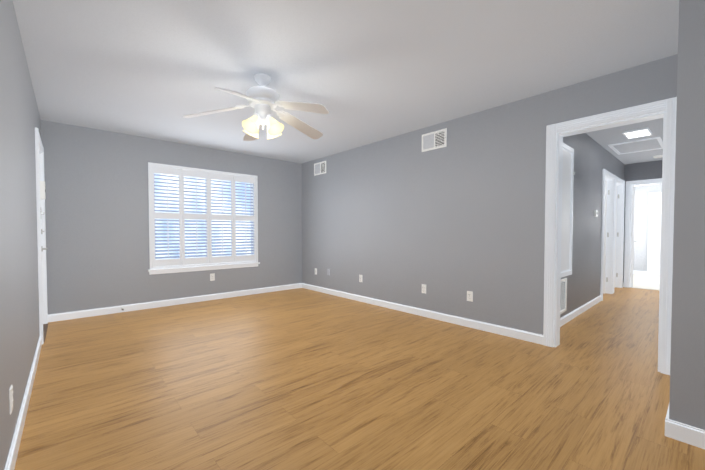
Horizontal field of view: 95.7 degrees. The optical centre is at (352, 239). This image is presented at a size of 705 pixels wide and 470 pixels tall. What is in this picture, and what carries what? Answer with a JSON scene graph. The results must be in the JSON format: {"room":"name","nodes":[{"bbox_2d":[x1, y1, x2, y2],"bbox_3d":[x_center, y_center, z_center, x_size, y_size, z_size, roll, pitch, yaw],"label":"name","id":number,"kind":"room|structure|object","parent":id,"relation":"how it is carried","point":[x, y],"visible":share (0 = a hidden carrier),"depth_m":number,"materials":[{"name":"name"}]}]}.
{"room":"empty living room","nodes":[
{"label":"empty living room","id":0,"kind":"room"},
{"bbox_2d":[0,0,40,469],"bbox_3d":[-1.093,-0.140,0.808,0.120,2.440,8.028,-1,2,-42],"label":"wall","id":1,"kind":"structure","parent":0,"point":[20,120],"depth_m":1.80,"materials":[{"name":"grey paint"}]},
{"bbox_2d":[9,385,13,413],"bbox_3d":[-1.630,0.763,1.526,0.009,0.116,0.072,-1,2,-42],"label":"electrical outlet","id":2,"kind":"object","parent":1,"relation":"attached to","point":[11,400],"visible":1,"depth_m":1.50,"materials":[{"name":"white plastic"}]},
{"bbox_2d":[4,336,41,469],"bbox_3d":[-0.695,1.040,0.494,0.015,0.095,6.985,-1,2,-42],"label":"baseboard","id":3,"kind":"structure","parent":1,"relation":"attached to","point":[13,452],"depth_m":1.79,"materials":[{"name":"white wood"}]},
{"bbox_2d":[35,127,47,344],"bbox_3d":[-3.401,-0.033,3.411,0.150,2.100,1.000,-1,2,-42],"label":"door frame","id":4,"kind":"structure","parent":1,"relation":"attached to","point":[42,264],"depth_m":3.12,"materials":[{"name":"white wood"}]},
{"bbox_2d":[40,181,47,251],"bbox_3d":[-3.388,0.011,3.420,0.152,2.004,0.824,-1,2,-42],"label":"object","id":5,"kind":"structure","parent":1,"relation":"in","point":[42,190],"depth_m":3.67,"materials":[{"name":"white"}]},
{"bbox_2d":[41,120,301,314],"bbox_3d":[-2.401,-0.244,5.104,3.903,2.440,0.120,-1,2,-42],"label":"wall","id":6,"kind":"structure","parent":0,"point":[97,216],"depth_m":4.38,"materials":[{"name":"grey paint"}]},
{"bbox_2d":[48,283,299,321],"bbox_3d":[-2.368,0.930,5.070,3.630,0.095,0.018,-1,2,-42],"label":"baseboard","id":7,"kind":"structure","parent":6,"relation":"attached to","point":[155,304],"depth_m":4.66,"materials":[{"name":"white wood"}]},
{"bbox_2d":[148,162,259,274],"bbox_3d":[-2.314,-0.313,5.126,1.685,1.602,0.142,-1,2,-42],"label":"window shutters","id":8,"kind":"object","parent":6,"relation":"attached to","point":[162,265],"visible":1,"depth_m":5.02,"materials":[{"name":"white wood"}]},
{"bbox_2d":[210,273,214,280],"bbox_3d":[-2.266,0.605,5.159,0.072,0.116,0.009,-1,2,-42],"label":"electrical outlet","id":9,"kind":"object","parent":6,"relation":"attached to","point":[212,276],"visible":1,"depth_m":5.16,"materials":[{"name":"white plastic"}]},
{"bbox_2d":[12,0,678,163],"bbox_3d":[3.485,-1.498,4.875,12.410,0.080,8.268,-1,2,-42],"label":"ceiling","id":10,"kind":"structure","parent":0,"point":[364,72],"depth_m":2.48,"materials":[{"name":"white paint"}]},
{"bbox_2d":[182,73,328,140],"bbox_3d":[-0.754,-1.152,2.804,1.210,0.510,1.242,-1,2,-42],"label":"ceiling fan","id":11,"kind":"object","parent":10,"relation":"hanging from","point":[263,100],"visible":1,"depth_m":2.71,"materials":[{"name":"white metal"}]},
{"bbox_2d":[608,137,662,154],"bbox_3d":[4.442,-1.453,4.977,0.850,0.016,0.580,-1,2,-42],"label":"attic hatch","id":12,"kind":"object","parent":10,"relation":"attached to","point":[654,143],"depth_m":4.94,"materials":[{"name":"white"}]},
{"bbox_2d":[622,127,651,138],"bbox_3d":[3.857,-1.436,4.319,0.400,0.018,0.260,-1,2,-42],"label":"panel","id":13,"kind":"object","parent":10,"relation":"attached to","point":[637,133],"visible":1,"depth_m":4.30,"materials":[{"name":"white plastic"}]},
{"bbox_2d":[14,287,704,469],"bbox_3d":[2.070,1.041,3.669,8.610,0.060,8.268,-1,2,-42],"label":"floor","id":14,"kind":"structure","parent":0,"point":[299,379],"depth_m":2.19,"materials":[{"name":"brown wood"}]},
{"bbox_2d":[302,54,677,334],"bbox_3d":[0.790,-0.226,4.375,0.120,2.440,5.223,-1,2,-42],"label":"wall","id":15,"kind":"structure","parent":0,"point":[401,219],"depth_m":3.77,"materials":[{"name":"grey paint"}]},
{"bbox_2d":[314,161,325,175],"bbox_3d":[-0.590,-1.295,5.791,0.014,0.220,0.360,-1,2,-42],"label":"air vent","id":16,"kind":"object","parent":15,"relation":"in","point":[319,168],"visible":1,"depth_m":5.78,"materials":[{"name":"white plastic"}]},
{"bbox_2d":[300,283,542,344],"bbox_3d":[0.428,0.939,4.704,0.018,0.095,4.293,-1,2,-42],"label":"baseboard","id":17,"kind":"structure","parent":15,"relation":"attached to","point":[501,330],"depth_m":3.94,"materials":[{"name":"white wood"}]},
{"bbox_2d":[422,284,425,293],"bbox_3d":[0.927,0.640,4.146,0.009,0.116,0.072,-1,2,-42],"label":"electrical outlet","id":18,"kind":"object","parent":15,"relation":"attached to","point":[423,288],"visible":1,"depth_m":4.14,"materials":[{"name":"white plastic"}]},
{"bbox_2d":[422,128,446,151],"bbox_3d":[1.018,-1.242,3.996,0.014,0.220,0.360,-1,2,-42],"label":"air vent","id":19,"kind":"object","parent":15,"relation":"in","point":[434,140],"visible":1,"depth_m":3.98,"materials":[{"name":"white plastic"}]},
{"bbox_2d":[467,291,472,301],"bbox_3d":[1.350,0.651,3.674,0.009,0.116,0.072,-1,2,-42],"label":"electrical outlet","id":20,"kind":"object","parent":15,"relation":"attached to","point":[469,295],"visible":1,"depth_m":3.67,"materials":[{"name":"white plastic"}]},
{"bbox_2d":[543,97,676,374],"bbox_3d":[2.185,-0.026,2.818,0.165,2.115,0.991,-1,2,-42],"label":"trim","id":21,"kind":"structure","parent":15,"relation":"attached to","point":[553,210],"depth_m":2.71,"materials":[{"name":"white wood"}]},
{"bbox_2d":[560,133,624,317],"bbox_3d":[3.613,-0.237,4.840,4.707,2.440,0.120,-1,2,-42],"label":"wall","id":22,"kind":"structure","parent":0,"point":[593,159],"depth_m":4.45,"materials":[{"name":"grey paint"}]},
{"bbox_2d":[560,278,566,313],"bbox_3d":[2.303,0.665,3.601,0.740,0.395,0.012,-1,2,-42],"label":"air vent","id":23,"kind":"object","parent":22,"relation":"in","point":[563,303],"visible":0.38,"depth_m":3.78,"materials":[{"name":"white plastic"}]},
{"bbox_2d":[560,143,574,326],"bbox_3d":[2.372,-0.045,3.627,1.020,2.115,0.040,-1,2,-42],"label":"trim","id":24,"kind":"structure","parent":22,"relation":"attached to","point":[568,173],"depth_m":3.81,"materials":[{"name":"white wood"}]},
{"bbox_2d":[571,295,600,318],"bbox_3d":[3.353,0.943,4.545,1.635,0.095,0.015,-1,2,-42],"label":"baseboard","id":25,"kind":"structure","parent":22,"relation":"attached to","point":[583,308],"depth_m":4.43,"materials":[{"name":"white wood"}]},
{"bbox_2d":[603,180,606,293],"bbox_3d":[4.240,-0.049,5.920,0.152,2.004,0.735,-1,2,-42],"label":"door frame","id":26,"kind":"structure","parent":22,"relation":"in","point":[605,213],"depth_m":5.64,"materials":[{"name":"white wood"}]},
{"bbox_2d":[600,169,625,300],"bbox_3d":[4.616,-0.089,5.726,1.844,2.099,0.146,-1,2,-42],"label":"door frame","id":27,"kind":"structure","parent":22,"relation":"attached to","point":[612,224],"depth_m":5.67,"materials":[{"name":"white wood"}]},
{"bbox_2d":[614,185,616,287],"bbox_3d":[4.929,-0.064,6.537,0.152,2.004,0.735,-1,2,-42],"label":"hall door","id":28,"kind":"structure","parent":22,"relation":"in","point":[615,233],"depth_m":6.25,"materials":[{"name":"white wood"}]},
{"bbox_2d":[623,160,661,281],"bbox_3d":[5.750,-0.267,6.072,0.120,2.440,1.135,-1,2,-42],"label":"wall","id":29,"kind":"structure","parent":0,"point":[643,171],"depth_m":6.15,"materials":[{"name":"grey paint"}]},
{"bbox_2d":[630,186,636,286],"bbox_3d":[5.772,-0.066,6.616,0.723,2.004,0.185,-1,2,-42],"label":"bedroom door","id":30,"kind":"structure","parent":29,"relation":"in","point":[632,233],"depth_m":6.32,"materials":[{"name":"white wood"}]},
{"bbox_2d":[624,178,661,287],"bbox_3d":[5.762,-0.096,6.044,0.146,2.099,0.909,-1,2,-42],"label":"door frame","id":31,"kind":"structure","parent":29,"relation":"attached to","point":[628,199],"depth_m":6.30,"materials":[{"name":"white wood"}]},
{"bbox_2d":[630,274,659,289],"bbox_3d":[7.035,0.948,7.423,3.800,0.066,4.600,-1,2,-42],"label":"floor","id":32,"kind":"structure","parent":0,"point":[644,281],"depth_m":7.05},
{"bbox_2d":[633,184,661,270],"bbox_3d":[7.743,-0.314,8.027,0.100,2.440,4.800,-1,2,-42],"label":"wall","id":33,"kind":"structure","parent":0,"point":[642,192],"depth_m":8.24,"materials":[{"name":"white paint"}]},
{"bbox_2d":[633,192,661,275],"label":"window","id":34,"kind":"structure","parent":33,"relation":"attached to","point":[654,231],"depth_m":8.05,"materials":[{"name":"white"}]},
{"bbox_2d":[669,0,704,429],"bbox_3d":[3.070,-0.144,0.950,1.053,2.440,2.925,-1,2,-42],"label":"wall","id":35,"kind":"structure","parent":0,"point":[687,385],"depth_m":1.65,"materials":[{"name":"grey paint"}]},
{"bbox_2d":[665,414,704,448],"bbox_3d":[2.628,1.036,0.673,0.018,0.095,2.820,-1,2,-42],"label":"baseboard","id":36,"kind":"structure","parent":35,"relation":"attached to","point":[686,433],"depth_m":1.66,"materials":[{"name":"white wood"}]},
{"label":"outside","id":37,"kind":"structure","parent":0,"visible":0},
{"bbox_2d":[155,173,250,258],"bbox_3d":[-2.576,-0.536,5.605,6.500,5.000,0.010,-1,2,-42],"label":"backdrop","id":38,"kind":"structure","parent":37,"point":[169,181],"depth_m":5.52,"materials":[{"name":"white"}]}
]}

